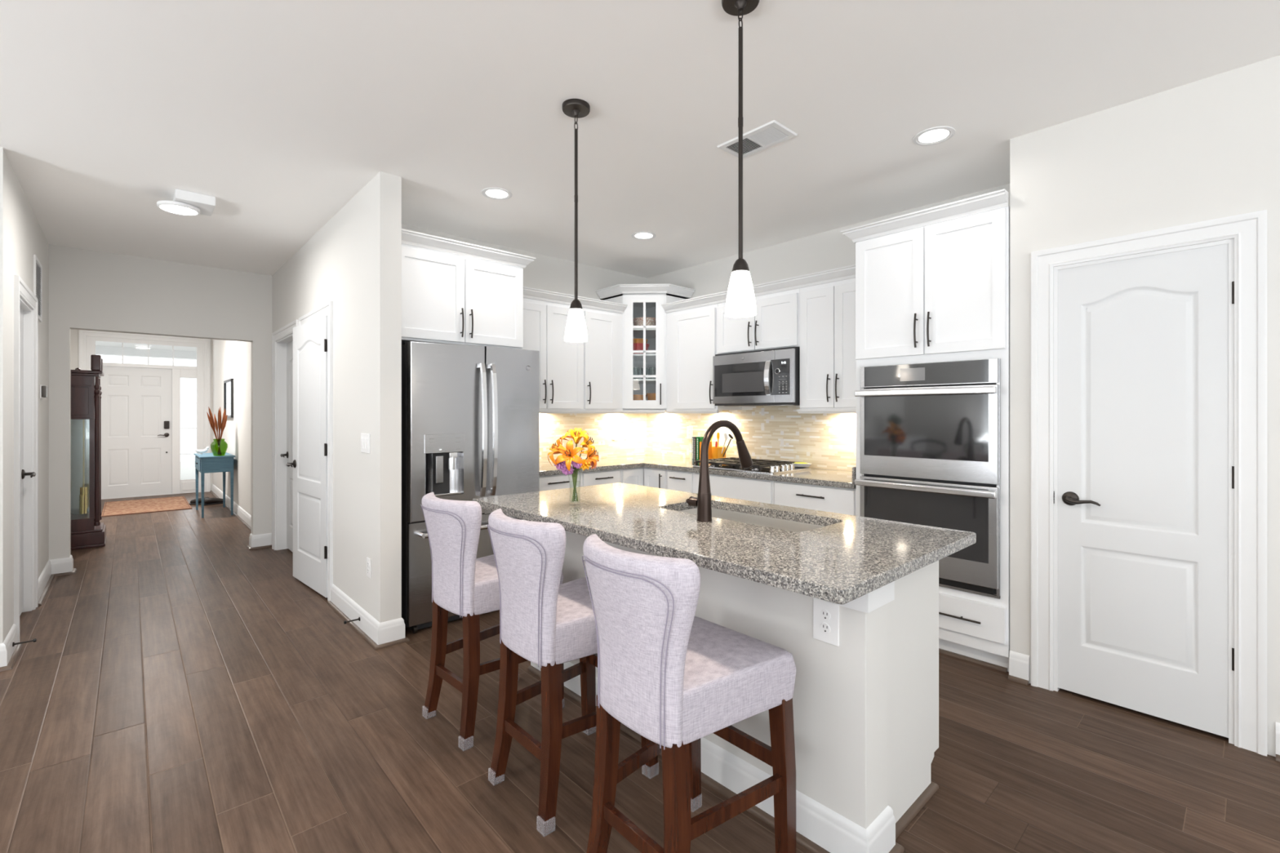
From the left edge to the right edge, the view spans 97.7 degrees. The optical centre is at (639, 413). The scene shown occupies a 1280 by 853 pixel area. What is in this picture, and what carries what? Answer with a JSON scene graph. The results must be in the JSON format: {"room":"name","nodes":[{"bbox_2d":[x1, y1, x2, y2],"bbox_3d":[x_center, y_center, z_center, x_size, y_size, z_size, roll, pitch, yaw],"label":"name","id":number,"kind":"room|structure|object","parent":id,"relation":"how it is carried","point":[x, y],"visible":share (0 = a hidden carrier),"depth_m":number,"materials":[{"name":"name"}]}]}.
{"room":"kitchen","nodes":[
{"label":"kitchen","id":0,"kind":"room"},
{"bbox_2d":[0,146,6,643],"bbox_3d":[-4.789,0.003,1.694,3.810,2.795,0.120,0,0,-42],"label":"wall","id":1,"kind":"structure","parent":0,"point":[2,154],"depth_m":2.93,"materials":[{"name":"white paint"}]},
{"bbox_2d":[0,623,22,671],"bbox_3d":[-4.811,1.272,1.819,3.746,0.137,0.406,0,0,-42],"label":"baseboard","id":2,"kind":"structure","parent":1,"relation":"attached to","point":[9,654],"depth_m":3.00,"materials":[{"name":"white"}]},
{"bbox_2d":[6,155,48,635],"bbox_3d":[-4.188,0.003,3.772,0.120,2.795,2.140,0,0,-42],"label":"wall","id":3,"kind":"structure","parent":0,"point":[25,238],"depth_m":3.39,"materials":[{"name":"white paint"}]},
{"bbox_2d":[13,274,38,642],"bbox_3d":[-3.934,0.271,3.510,0.142,2.138,0.906,0,0,-42],"label":"trim","id":4,"kind":"structure","parent":3,"relation":"attached to","point":[24,299],"depth_m":3.78,"materials":[{"name":"white"}]},
{"bbox_2d":[19,307,35,616],"bbox_3d":[-3.915,0.311,3.528,0.100,2.022,0.696,0,0,-42],"label":"door","id":5,"kind":"structure","parent":3,"relation":"in","point":[22,473],"depth_m":3.71,"materials":[{"name":"white"}]},
{"bbox_2d":[33,254,42,321],"bbox_3d":[-4.312,-0.890,4.005,0.012,0.420,0.380,0,0,-42],"label":"air vent","id":6,"kind":"object","parent":3,"relation":"in","point":[37,267],"visible":0.88,"depth_m":4.03,"materials":[{"name":"white"}]},
{"bbox_2d":[40,384,48,398],"bbox_3d":[-4.476,-0.165,4.200,0.032,0.100,0.140,0,0,-42],"label":"thermostat","id":7,"kind":"object","parent":3,"relation":"attached to","point":[43,389],"visible":1,"depth_m":4.16,"materials":[{"name":"white"}]},
{"bbox_2d":[38,555,76,606],"bbox_3d":[-4.518,1.272,4.338,0.156,0.137,1.100,0,0,-42],"label":"baseboard","id":8,"kind":"structure","parent":3,"relation":"attached to","point":[60,566],"depth_m":4.60,"materials":[{"name":"white"}]},
{"bbox_2d":[71,328,212,490],"bbox_3d":[-8.061,0.003,9.127,1.960,2.795,0.150,0,0,-42],"label":"wall","id":9,"kind":"structure","parent":0,"point":[74,333],"depth_m":8.54,"materials":[{"name":"white paint"}]},
{"bbox_2d":[98,366,171,497],"bbox_3d":[-8.123,0.290,8.996,0.910,2.060,0.110,0,0,-42],"label":"door","id":10,"kind":"structure","parent":9,"relation":"in","point":[136,402],"depth_m":9.02,"materials":[{"name":"white"}]},
{"bbox_2d":[79,329,210,499],"bbox_3d":[-8.024,0.025,9.132,1.600,2.630,0.152,0,0,-42],"label":"door frame","id":11,"kind":"structure","parent":9,"relation":"attached to","point":[87,339],"depth_m":9.34,"materials":[{"name":"white"}]},
{"bbox_2d":[95,342,196,359],"bbox_3d":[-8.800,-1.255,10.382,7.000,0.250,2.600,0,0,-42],"label":"transom window","id":12,"kind":"structure","parent":9,"relation":"attached to","point":[101,348],"depth_m":10.92,"materials":[{"name":"white"}]},
{"bbox_2d":[121,342,173,365],"bbox_3d":[-8.022,-0.965,9.129,1.240,0.330,0.016,0,0,-42],"label":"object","id":13,"kind":"structure","parent":9,"relation":"in","point":[122,343],"depth_m":9.12,"materials":[{"name":"white"}]},
{"bbox_2d":[48,244,271,559],"bbox_3d":[-4.376,0.003,5.131,1.675,2.795,0.120,0,0,-42],"label":"wall","id":14,"kind":"structure","parent":0,"point":[89,290],"depth_m":5.01,"materials":[{"name":"white paint"}]},
{"bbox_2d":[246,533,271,550],"bbox_3d":[-3.820,1.272,5.615,0.191,0.137,0.156,0,0,-42],"label":"baseboard","id":15,"kind":"structure","parent":14,"relation":"attached to","point":[261,540],"depth_m":5.58,"materials":[{"name":"white"}]},
{"bbox_2d":[212,171,401,622],"bbox_3d":[-4.391,0.003,6.475,0.125,2.795,8.715,0,0,-42],"label":"wall","id":16,"kind":"structure","parent":0,"point":[353,261],"depth_m":3.53,"materials":[{"name":"white paint"}]},
{"bbox_2d":[223,378,233,417],"bbox_3d":[-5.876,-0.215,7.987,0.030,0.540,0.800,0,0,-42],"label":"picture frame","id":17,"kind":"object","parent":16,"relation":"attached to","point":[228,384],"visible":0.8,"depth_m":7.94,"materials":[{"name":"black plastic"}]},
{"bbox_2d":[209,483,251,531],"bbox_3d":[-5.608,1.272,7.689,0.036,0.137,5.280,0,0,-42],"label":"baseboard","id":18,"kind":"structure","parent":16,"relation":"attached to","point":[245,517],"depth_m":7.39,"materials":[{"name":"white"}]},
{"bbox_2d":[271,320,298,550],"bbox_3d":[-3.232,0.271,5.194,0.142,2.138,1.086,0,0,-42],"label":"trim","id":19,"kind":"structure","parent":16,"relation":"attached to","point":[281,337],"depth_m":5.51,"materials":[{"name":"white"}]},
{"bbox_2d":[280,341,293,552],"bbox_3d":[-3.217,0.311,5.208,0.100,2.022,0.878,0,0,-42],"label":"door","id":20,"kind":"structure","parent":16,"relation":"in","point":[289,455],"depth_m":5.44,"materials":[{"name":"white"}]},
{"bbox_2d":[286,315,327,597],"bbox_3d":[-2.545,0.311,4.270,0.801,2.022,0.100,0,0,43],"label":"door","id":21,"kind":"structure","parent":16,"relation":"in","point":[309,464],"depth_m":4.26,"materials":[{"name":"white"}]},
{"bbox_2d":[298,300,333,600],"bbox_3d":[-2.471,0.271,4.359,0.142,2.138,0.986,0,0,-42],"label":"trim","id":22,"kind":"structure","parent":16,"relation":"attached to","point":[326,309],"depth_m":3.96,"materials":[{"name":"white"}]},
{"bbox_2d":[360,433,369,453],"bbox_3d":[-1.675,0.180,3.406,0.012,0.118,0.165,0,0,-42],"label":"switch plate","id":23,"kind":"object","parent":16,"relation":"attached to","point":[365,437],"visible":1,"depth_m":3.39,"materials":[{"name":"white"}]},
{"bbox_2d":[327,583,409,650],"bbox_3d":[-1.780,1.272,3.618,0.192,0.137,1.046,0,0,-42],"label":"baseboard","id":24,"kind":"structure","parent":16,"relation":"attached to","point":[378,635],"depth_m":3.33,"materials":[{"name":"white"}]},
{"bbox_2d":[366,557,371,578],"bbox_3d":[-1.630,0.925,3.359,0.008,0.115,0.072,0,0,-42],"label":"outlet","id":25,"kind":"object","parent":16,"relation":"attached to","point":[368,560],"visible":1,"depth_m":3.35,"materials":[{"name":"white"}]},
{"bbox_2d":[401,223,647,462],"bbox_3d":[-0.942,0.003,4.922,2.875,2.795,0.120,0,0,-42],"label":"wall","id":26,"kind":"structure","parent":0,"point":[545,273],"depth_m":5.04,"materials":[{"name":"white paint"}]},
{"bbox_2d":[401,228,536,349],"bbox_3d":[-1.355,-0.793,3.977,0.982,0.667,0.714,0,0,-42],"label":"upper cabinet","id":27,"kind":"object","parent":26,"relation":"attached to","point":[455,292],"visible":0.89,"depth_m":3.70,"materials":[{"name":"white"}]},
{"bbox_2d":[523,297,582,409],"bbox_3d":[-0.862,-0.477,4.646,0.762,0.890,0.392,0,0,-42],"label":"upper cabinet","id":28,"kind":"object","parent":26,"relation":"attached to","point":[544,322],"visible":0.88,"depth_m":4.60,"materials":[{"name":"white"}]},
{"bbox_2d":[523,286,627,313],"bbox_3d":[-0.583,-0.951,4.677,1.214,0.072,0.066,0,0,-42],"label":"crown molding","id":29,"kind":"structure","parent":28,"relation":"attached to","point":[528,292],"depth_m":4.66,"materials":[{"name":"white"}]},
{"bbox_2d":[539,409,665,413],"bbox_3d":[-0.437,-0.017,4.814,1.436,0.030,0.238,0,0,-31],"label":"rail","id":30,"kind":"object","parent":28,"relation":"attached to","point":[541,411],"visible":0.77,"depth_m":4.93,"materials":[{"name":"white"}]},
{"bbox_2d":[582,306,622,410],"bbox_3d":[-0.412,-0.477,5.056,0.450,0.890,0.392,0,0,-42],"label":"upper cabinet","id":31,"kind":"object","parent":26,"relation":"attached to","point":[602,352],"visible":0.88,"depth_m":4.94,"materials":[{"name":"white"}]},
{"bbox_2d":[0,0,1279,278],"bbox_3d":[-2.858,-1.445,2.909,8.500,0.100,16.350,0,0,-42],"label":"ceiling","id":32,"kind":"structure","parent":0,"point":[281,113],"depth_m":2.54,"materials":[{"name":"white paint"}]},
{"bbox_2d":[156,188,215,216],"bbox_3d":[-2.919,-1.349,3.596,0.283,0.091,0.268,0,0,-42],"label":"hall ceiling light","id":33,"kind":"object","parent":32,"relation":"attached to","point":[184,202],"visible":1,"depth_m":3.55,"materials":[{"name":"white"}]},
{"bbox_2d":[481,187,511,199],"bbox_3d":[-0.907,-1.392,3.544,0.190,0.006,0.190,0,0,-42],"label":"recessed light","id":34,"kind":"object","parent":32,"relation":"in","point":[498,193],"visible":1,"depth_m":3.54,"materials":[{"name":"white"}]},
{"bbox_2d":[562,98,590,342],"bbox_3d":[-0.290,-0.863,2.538,0.126,1.065,0.126,0,0,-42],"label":"pendant lamp","id":35,"kind":"object","parent":32,"relation":"hanging from","point":[575,327],"visible":1,"depth_m":2.52,"materials":[{"name":"glass"}]},
{"bbox_2d":[631,231,655,239],"bbox_3d":[0.030,-1.392,4.380,0.190,0.006,0.190,0,0,-42],"label":"recessed light","id":36,"kind":"object","parent":32,"relation":"in","point":[639,235],"visible":1,"depth_m":4.37,"materials":[{"name":"white"}]},
{"bbox_2d":[721,0,759,317],"bbox_3d":[0.337,-0.863,1.871,0.126,1.065,0.126,0,0,-42],"label":"pendant lamp","id":37,"kind":"object","parent":32,"relation":"hanging from","point":[740,302],"visible":1,"depth_m":1.86,"materials":[{"name":"glass"}]},
{"bbox_2d":[716,120,797,158],"bbox_3d":[0.594,-1.391,2.855,0.204,0.008,0.354,0,0,-42],"label":"ceiling vent","id":38,"kind":"object","parent":32,"relation":"in","point":[772,133],"visible":0.88,"depth_m":2.83,"materials":[{"name":"white"}]},
{"bbox_2d":[912,125,955,145],"bbox_3d":[1.474,-1.392,2.808,0.190,0.006,0.190,0,0,-42],"label":"recessed light","id":39,"kind":"object","parent":32,"relation":"in","point":[933,135],"visible":1,"depth_m":2.80,"materials":[{"name":"white"}]},
{"bbox_2d":[0,491,1279,852],"bbox_3d":[-2.858,1.390,2.909,8.500,0.100,16.350,0,0,-42],"label":"floor","id":40,"kind":"structure","parent":0,"point":[180,690],"depth_m":2.19,"materials":[{"name":"brown wood"}]},
{"bbox_2d":[71,354,106,550],"bbox_3d":[-5.739,0.375,5.675,0.465,1.930,0.524,0,0,-42],"label":"grandfather clock","id":41,"kind":"object","parent":40,"relation":"on","point":[87,531],"visible":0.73,"depth_m":5.62,"materials":[{"name":"brown wood"}]},
{"bbox_2d":[71,369,104,377],"bbox_3d":[-5.746,-0.406,5.668,0.445,0.052,0.524,0,0,-42],"label":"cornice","id":42,"kind":"structure","parent":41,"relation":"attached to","point":[74,373],"depth_m":5.56,"materials":[{"name":"brown wood"}]},
{"bbox_2d":[101,496,192,516],"bbox_3d":[-7.175,1.333,8.141,0.928,0.013,1.568,0,0,-42],"label":"rug","id":43,"kind":"object","parent":40,"relation":"on","point":[176,503],"visible":0.92,"depth_m":8.01,"materials":[{"name":"fabric"}]},
{"bbox_2d":[204,497,222,505],"bbox_3d":[-6.291,1.288,8.271,0.090,0.104,0.280,0,0,36],"label":"shoe","id":44,"kind":"object","parent":40,"relation":"on","point":[208,501],"visible":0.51,"depth_m":8.23,"materials":[{"name":"leather"}]},
{"bbox_2d":[193,452,235,518],"bbox_3d":[-5.793,0.948,7.602,0.377,0.785,0.900,0,0,-42],"label":"console table","id":45,"kind":"object","parent":40,"relation":"on","point":[205,463],"visible":1,"depth_m":7.34,"materials":[{"name":"blue paint"}]},
{"bbox_2d":[210,438,227,456],"bbox_3d":[-5.556,0.444,7.385,0.186,0.222,0.186,0,0,-42],"label":"vase","id":46,"kind":"object","parent":45,"relation":"on","point":[219,447],"visible":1,"depth_m":7.33,"materials":[{"name":"green glass"}]},
{"bbox_2d":[401,340,539,633],"bbox_3d":[-1.282,0.446,3.922,0.910,1.784,0.838,0,0,-42],"label":"refrigerator","id":47,"kind":"object","parent":40,"relation":"on","point":[470,414],"visible":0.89,"depth_m":3.58,"materials":[{"name":"grey"}]},
{"bbox_2d":[429,437,460,451],"bbox_3d":[-1.222,0.195,3.507,0.200,0.082,0.001,0,0,-42],"label":"control panel","id":48,"kind":"object","parent":47,"relation":"on","point":[436,444],"depth_m":3.51,"materials":[{"name":"grey"}]},
{"bbox_2d":[420,492,564,750],"bbox_3d":[-0.683,0.846,2.501,0.445,0.988,0.544,0,0,45],"label":"bar stool","id":49,"kind":"object","parent":40,"relation":"on","point":[465,585],"visible":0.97,"depth_m":2.29,"materials":[{"name":"fabric"}]},
{"bbox_2d":[539,472,579,491],"bbox_3d":[-0.834,0.904,4.477,0.475,0.872,0.664,0,0,-42],"label":"base cabinet","id":50,"kind":"object","parent":40,"relation":"on","point":[560,481],"visible":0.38,"depth_m":4.27,"materials":[{"name":"white"}]},
{"bbox_2d":[487,508,657,835],"bbox_3d":[-0.272,0.846,2.051,0.544,0.988,0.445,0,0,-42],"label":"bar stool","id":51,"kind":"object","parent":40,"relation":"on","point":[548,624],"visible":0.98,"depth_m":1.87,"materials":[{"name":"fabric"}]},
{"bbox_2d":[579,469,620,486],"bbox_3d":[-0.502,0.904,4.780,0.418,0.872,0.664,0,0,-42],"label":"base cabinet","id":52,"kind":"object","parent":40,"relation":"on","point":[606,477],"visible":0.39,"depth_m":4.55,"materials":[{"name":"white"}]},
{"bbox_2d":[620,466,667,488],"bbox_3d":[0.052,0.904,5.132,0.870,0.872,0.890,0,0,-42],"label":"base cabinet","id":53,"kind":"object","parent":40,"relation":"on","point":[646,477],"visible":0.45,"depth_m":4.78,"materials":[{"name":"white"}]},
{"bbox_2d":[539,455,856,488],"bbox_3d":[0.277,0.397,4.214,1.770,0.134,2.549,0,0,-42],"label":"countertop","id":54,"kind":"structure","parent":53,"relation":"on","point":[826,477],"depth_m":4.21,"materials":[{"name":"stone"}]},
{"bbox_2d":[693,437,696,462],"bbox_3d":[0.519,0.315,4.864,0.138,0.222,0.018,0,0,-42],"label":"cookbook","id":55,"kind":"object","parent":54,"relation":"on","point":[695,438],"visible":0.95,"depth_m":4.82,"materials":[{"name":"white paper"}]},
{"bbox_2d":[696,436,703,463],"bbox_3d":[0.542,0.313,4.844,0.133,0.226,0.032,0,0,-42],"label":"cookbook","id":56,"kind":"object","parent":54,"relation":"on","point":[699,439],"visible":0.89,"depth_m":4.80,"materials":[{"name":"green paper"}]},
{"bbox_2d":[699,441,711,463],"bbox_3d":[0.565,0.334,4.819,0.132,0.185,0.024,0,0,-42],"label":"cookbook","id":57,"kind":"object","parent":54,"relation":"on","point":[709,453],"visible":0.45,"depth_m":4.84,"materials":[{"name":"orange paper"}]},
{"bbox_2d":[711,446,725,458],"bbox_3d":[0.674,0.358,4.905,0.110,0.135,0.110,0,0,-42],"label":"utensil holder","id":58,"kind":"object","parent":54,"relation":"on","point":[716,451],"visible":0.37,"depth_m":4.86,"materials":[{"name":"orange"}]},
{"bbox_2d":[692,457,811,474],"bbox_3d":[0.863,0.398,4.376,0.533,0.056,0.768,0,0,-42],"label":"cooktop","id":59,"kind":"object","parent":54,"relation":"in","point":[759,466],"visible":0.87,"depth_m":4.23,"materials":[{"name":"black metal"}]},
{"bbox_2d":[695,463,808,472],"bbox_3d":[0.863,0.420,4.376,0.525,0.012,0.760,0,0,-42],"label":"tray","id":60,"kind":"object","parent":59,"relation":"on","point":[789,468],"depth_m":4.17,"materials":[{"name":"metal"}]},
{"bbox_2d":[791,462,811,467],"bbox_3d":[1.238,0.395,4.325,0.178,0.034,0.112,0,0,30],"label":"spoon rest","id":61,"kind":"object","parent":59,"relation":"on","point":[800,464],"visible":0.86,"depth_m":4.28,"materials":[{"name":"white"}]},
{"bbox_2d":[667,470,695,493],"bbox_3d":[0.532,0.904,4.754,0.664,0.872,0.308,0,0,-42],"label":"base cabinet","id":62,"kind":"object","parent":40,"relation":"on","point":[681,481],"visible":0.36,"depth_m":4.54,"materials":[{"name":"white"}]},
{"bbox_2d":[582,533,796,852],"bbox_3d":[0.115,0.846,1.606,0.544,0.988,0.445,0,0,-41],"label":"bar stool","id":63,"kind":"object","parent":40,"relation":"on","point":[676,677],"visible":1,"depth_m":1.47,"materials":[{"name":"fabric"}]},
{"bbox_2d":[527,530,938,852],"bbox_3d":[0.287,0.902,2.482,0.692,0.875,1.841,0,0,-42],"label":"kitchen island","id":64,"kind":"object","parent":40,"relation":"on","point":[865,708],"visible":0.27,"depth_m":1.78,"materials":[{"name":"white paint"}]},
{"bbox_2d":[472,482,976,604],"bbox_3d":[0.181,0.445,2.409,0.975,0.038,1.982,0,0,-42],"label":"island countertop","id":65,"kind":"structure","parent":64,"relation":"on","point":[844,560],"depth_m":1.96,"materials":[{"name":"stone"}]},
{"bbox_2d":[685,419,752,522],"bbox_3d":[0.336,0.226,2.345,0.334,0.401,0.125,0,0,-42],"label":"faucet","id":66,"kind":"object","parent":65,"relation":"on","point":[703,503],"visible":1,"depth_m":2.22,"materials":[{"name":"brown metal"}]},
{"bbox_2d":[680,507,824,531],"bbox_3d":[0.447,0.567,2.395,0.374,0.204,0.783,0,0,-42],"label":"sink","id":67,"kind":"object","parent":65,"relation":"in","point":[772,522],"visible":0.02,"depth_m":2.54,"materials":[{"name":"silver metal"}]},
{"bbox_3d":[-0.304,0.344,2.611,0.075,0.163,0.075,0,0,-42],"label":"flower vase","id":68,"kind":"object","parent":65,"relation":"on","visible":0},
{"bbox_2d":[547,435,577,501],"bbox_3d":[-0.364,0.255,2.607,0.146,0.306,0.146,0,0,16],"label":"lily","id":69,"kind":"object","parent":68,"relation":"in","point":[554,448],"visible":0.82,"depth_m":2.59,"materials":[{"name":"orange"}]},
{"bbox_2d":[554,459,577,501],"bbox_3d":[-0.346,0.299,2.583,0.109,0.218,0.065,0,0,-42],"label":"carnation","id":70,"kind":"object","parent":68,"relation":"in","point":[559,465],"visible":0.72,"depth_m":2.55,"materials":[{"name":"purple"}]},
{"bbox_2d":[560,463,573,475],"bbox_3d":[-0.315,0.315,2.565,0.104,0.186,0.057,0,0,-42],"label":"carnation","id":71,"kind":"object","parent":68,"relation":"in","point":[564,469],"visible":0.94,"depth_m":2.54,"materials":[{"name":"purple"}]},
{"bbox_2d":[555,440,584,501],"bbox_3d":[-0.317,0.265,2.556,0.135,0.285,0.101,0,0,-16],"label":"lily","id":72,"kind":"object","parent":68,"relation":"in","point":[567,456],"visible":1,"depth_m":2.54,"materials":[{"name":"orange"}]},
{"bbox_2d":[564,427,588,501],"bbox_3d":[-0.293,0.237,2.618,0.111,0.342,0.113,0,0,6],"label":"lily","id":73,"kind":"object","parent":68,"relation":"in","point":[577,432],"visible":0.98,"depth_m":2.62,"materials":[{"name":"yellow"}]},
{"bbox_2d":[573,458,591,489],"bbox_3d":[-0.272,0.308,2.581,0.063,0.201,0.109,0,0,-42],"label":"zinnia","id":74,"kind":"object","parent":68,"relation":"in","point":[583,467],"visible":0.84,"depth_m":2.55,"materials":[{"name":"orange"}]},
{"bbox_2d":[572,434,595,500],"bbox_3d":[-0.258,0.252,2.621,0.109,0.312,0.082,0,0,-42],"label":"lily","id":75,"kind":"object","parent":68,"relation":"in","point":[585,442],"visible":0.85,"depth_m":2.62,"materials":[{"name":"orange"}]},
{"bbox_2d":[571,444,599,501],"bbox_3d":[-0.245,0.277,2.591,0.123,0.262,0.088,0,0,-23],"label":"lily","id":76,"kind":"object","parent":68,"relation":"in","point":[591,456],"visible":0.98,"depth_m":2.59,"materials":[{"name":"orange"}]},
{"bbox_2d":[813,597,839,646],"bbox_3d":[0.568,0.635,1.708,0.008,0.128,0.086,0,0,-42],"label":"outlet","id":77,"kind":"object","parent":64,"relation":"attached to","point":[825,613],"visible":0.97,"depth_m":1.71,"materials":[{"name":"white"}]},
{"bbox_2d":[820,609,830,620],"bbox_3d":[0.566,0.615,1.706,0.002,0.033,0.033,0,0,-42],"label":"socket","id":78,"kind":"object","parent":77,"relation":"attached to","point":[824,614],"depth_m":1.71,"materials":[{"name":"grey"}]},
{"bbox_2d":[820,622,830,634],"bbox_3d":[0.566,0.655,1.706,0.002,0.033,0.033,0,0,-42],"label":"socket","id":79,"kind":"object","parent":77,"relation":"attached to","point":[824,627],"depth_m":1.71,"materials":[{"name":"grey"}]},
{"bbox_2d":[694,472,773,504],"bbox_3d":[0.886,0.904,4.366,0.664,0.872,0.738,0,0,-42],"label":"base cabinet","id":80,"kind":"object","parent":40,"relation":"on","point":[761,491],"visible":0.02,"depth_m":4.10,"materials":[{"name":"white"}]},
{"bbox_2d":[773,480,856,515],"bbox_3d":[1.341,0.904,3.868,0.664,0.872,0.606,0,0,-42],"label":"base cabinet","id":81,"kind":"object","parent":40,"relation":"on","point":[815,497],"visible":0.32,"depth_m":3.65,"materials":[{"name":"white"}]},
{"bbox_2d":[840,188,1009,671],"bbox_3d":[1.786,0.107,3.356,0.696,2.465,0.875,0,0,-42],"label":"tall cabinet","id":82,"kind":"object","parent":40,"relation":"on","point":[932,285],"visible":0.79,"depth_m":3.03,"materials":[{"name":"white"}]},
{"bbox_2d":[854,358,999,599],"bbox_3d":[1.769,0.333,3.292,0.648,1.230,0.739,0,0,-42],"label":"double oven","id":83,"kind":"object","parent":82,"relation":"in","point":[930,432],"visible":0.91,"depth_m":3.03,"materials":[{"name":"grey"}]},
{"bbox_2d":[938,648,1007,672],"bbox_3d":[1.637,1.331,3.190,0.020,0.018,0.785,0,0,-42],"label":"trim","id":84,"kind":"structure","parent":82,"relation":"attached to","point":[996,667],"depth_m":3.01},
{"bbox_2d":[647,183,1009,471],"bbox_3d":[1.296,0.003,4.514,0.120,2.795,3.500,0,0,-42],"label":"wall","id":85,"kind":"structure","parent":0,"point":[831,249],"depth_m":4.55,"materials":[{"name":"white paint"}]},
{"bbox_2d":[595,284,695,410],"bbox_3d":[0.050,-0.600,5.285,0.672,1.136,0.672,0,0,-42],"label":"upper cabinet","id":86,"kind":"object","parent":85,"relation":"attached to","point":[642,300],"visible":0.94,"depth_m":5.09,"materials":[{"name":"white"}]},
{"bbox_2d":[633,342,649,353],"bbox_3d":[-0.019,-0.601,5.265,0.220,0.100,0.220,0,0,-42],"label":"dish","id":87,"kind":"object","parent":86,"relation":"on","point":[637,346],"visible":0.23,"depth_m":5.17,"materials":[{"name":"red ceramic"}]},
{"bbox_2d":[633,317,655,325],"bbox_3d":[0.052,-0.839,5.291,0.260,0.105,0.260,0,0,-42],"label":"bowl","id":88,"kind":"object","parent":86,"relation":"on","point":[637,321],"visible":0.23,"depth_m":5.19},
{"bbox_2d":[633,328,655,338],"bbox_3d":[0.052,-0.776,5.332,0.574,0.018,0.574,0,0,-42],"label":"shelf","id":89,"kind":"object","parent":86,"relation":"attached to","point":[637,332],"depth_m":5.35,"materials":[{"name":"white"}]},
{"bbox_2d":[633,353,655,361],"bbox_3d":[0.052,-0.541,5.332,0.574,0.018,0.574,0,0,-42],"label":"shelf","id":90,"kind":"object","parent":86,"relation":"attached to","point":[637,357],"depth_m":5.30,"materials":[{"name":"white"}]},
{"bbox_2d":[633,378,655,384],"bbox_3d":[0.052,-0.311,5.332,0.574,0.018,0.574,0,0,-42],"label":"shelf","id":91,"kind":"object","parent":86,"relation":"attached to","point":[636,381],"depth_m":5.27,"materials":[{"name":"white"}]},
{"bbox_2d":[539,405,856,471],"bbox_3d":[0.277,0.168,4.220,1.778,0.516,2.556,0,0,-42],"label":"backsplash","id":92,"kind":"structure","parent":85,"relation":"attached to","point":[825,441],"depth_m":4.89,"materials":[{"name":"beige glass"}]},
{"bbox_2d":[686,426,693,439],"bbox_3d":[0.470,0.180,5.304,0.010,0.118,0.075,0,0,-42],"label":"outlet","id":93,"kind":"object","parent":92,"relation":"attached to","point":[689,428],"visible":0.94,"depth_m":5.30,"materials":[{"name":"white"}]},
{"bbox_2d":[666,303,742,413],"bbox_3d":[0.540,-0.462,4.959,0.392,0.920,0.600,0,0,-42],"label":"upper cabinet","id":94,"kind":"object","parent":85,"relation":"attached to","point":[691,334],"depth_m":4.84,"materials":[{"name":"white"}]},
{"bbox_2d":[717,288,799,354],"bbox_3d":[1.003,-0.706,4.452,0.392,0.432,0.768,0,0,-42],"label":"upper cabinet","id":95,"kind":"object","parent":85,"relation":"attached to","point":[775,324],"visible":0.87,"depth_m":4.28,"materials":[{"name":"white"}]},
{"bbox_2d":[712,346,799,406],"bbox_3d":[0.984,-0.273,4.418,0.436,0.424,0.752,0,0,-42],"label":"microwave","id":96,"kind":"object","parent":95,"relation":"attached to","point":[764,377],"visible":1,"depth_m":4.25,"materials":[{"name":"grey"}]},
{"bbox_2d":[661,264,855,313],"bbox_3d":[0.869,-0.951,4.354,0.066,0.072,1.937,0,0,-42],"label":"crown molding","id":97,"kind":"structure","parent":95,"relation":"attached to","point":[845,273],"depth_m":4.16,"materials":[{"name":"white"}]},
{"bbox_2d":[796,277,856,413],"bbox_3d":[1.446,-0.462,3.966,0.392,0.920,0.588,0,0,-42],"label":"upper cabinet","id":98,"kind":"object","parent":85,"relation":"attached to","point":[828,361],"depth_m":3.89,"materials":[{"name":"white"}]},
{"bbox_2d":[1009,130,1038,683],"bbox_3d":[2.155,0.003,3.012,0.635,2.795,0.120,0,0,-42],"label":"wall","id":99,"kind":"structure","parent":0,"point":[1024,149],"depth_m":2.81,"materials":[{"name":"white paint"}]},
{"bbox_2d":[1008,650,1029,685],"bbox_3d":[1.895,1.272,2.800,0.036,0.137,0.084,0,0,-42],"label":"baseboard","id":100,"kind":"structure","parent":99,"relation":"attached to","point":[1019,663],"depth_m":2.80,"materials":[{"name":"white"}]},
{"bbox_2d":[1038,55,1279,756],"bbox_3d":[3.594,0.003,1.054,0.120,2.795,4.712,0,0,-42],"label":"wall","id":101,"kind":"structure","parent":0,"point":[1207,148],"depth_m":2.36,"materials":[{"name":"white paint"}]},
{"bbox_2d":[1053,243,1234,737],"bbox_3d":[2.198,0.311,2.478,0.100,2.022,0.622,0,0,-42],"label":"door","id":102,"kind":"structure","parent":101,"relation":"in","point":[1143,342],"depth_m":2.46,"materials":[{"name":"white"}]},
{"bbox_2d":[1031,209,1266,756],"bbox_3d":[2.241,0.271,2.520,0.142,2.138,0.776,0,0,-42],"label":"trim","id":103,"kind":"structure","parent":101,"relation":"attached to","point":[1246,234],"depth_m":2.27,"materials":[{"name":"white"}]},
{"bbox_2d":[1275,722,1279,761],"bbox_3d":[3.763,1.272,0.754,0.036,0.137,3.840,0,0,-42],"label":"baseboard","id":104,"kind":"structure","parent":101,"relation":"attached to","point":[1277,724],"depth_m":2.17,"materials":[{"name":"white"}]},
{"label":"outside","id":105,"kind":"structure","parent":0,"visible":0},
{"bbox_2d":[180,461,195,479],"bbox_3d":[-10.504,1.470,12.990,14.000,0.140,8.850,0,0,-42],"label":"window","id":106,"kind":"structure","parent":105,"point":[187,468],"depth_m":13.97,"materials":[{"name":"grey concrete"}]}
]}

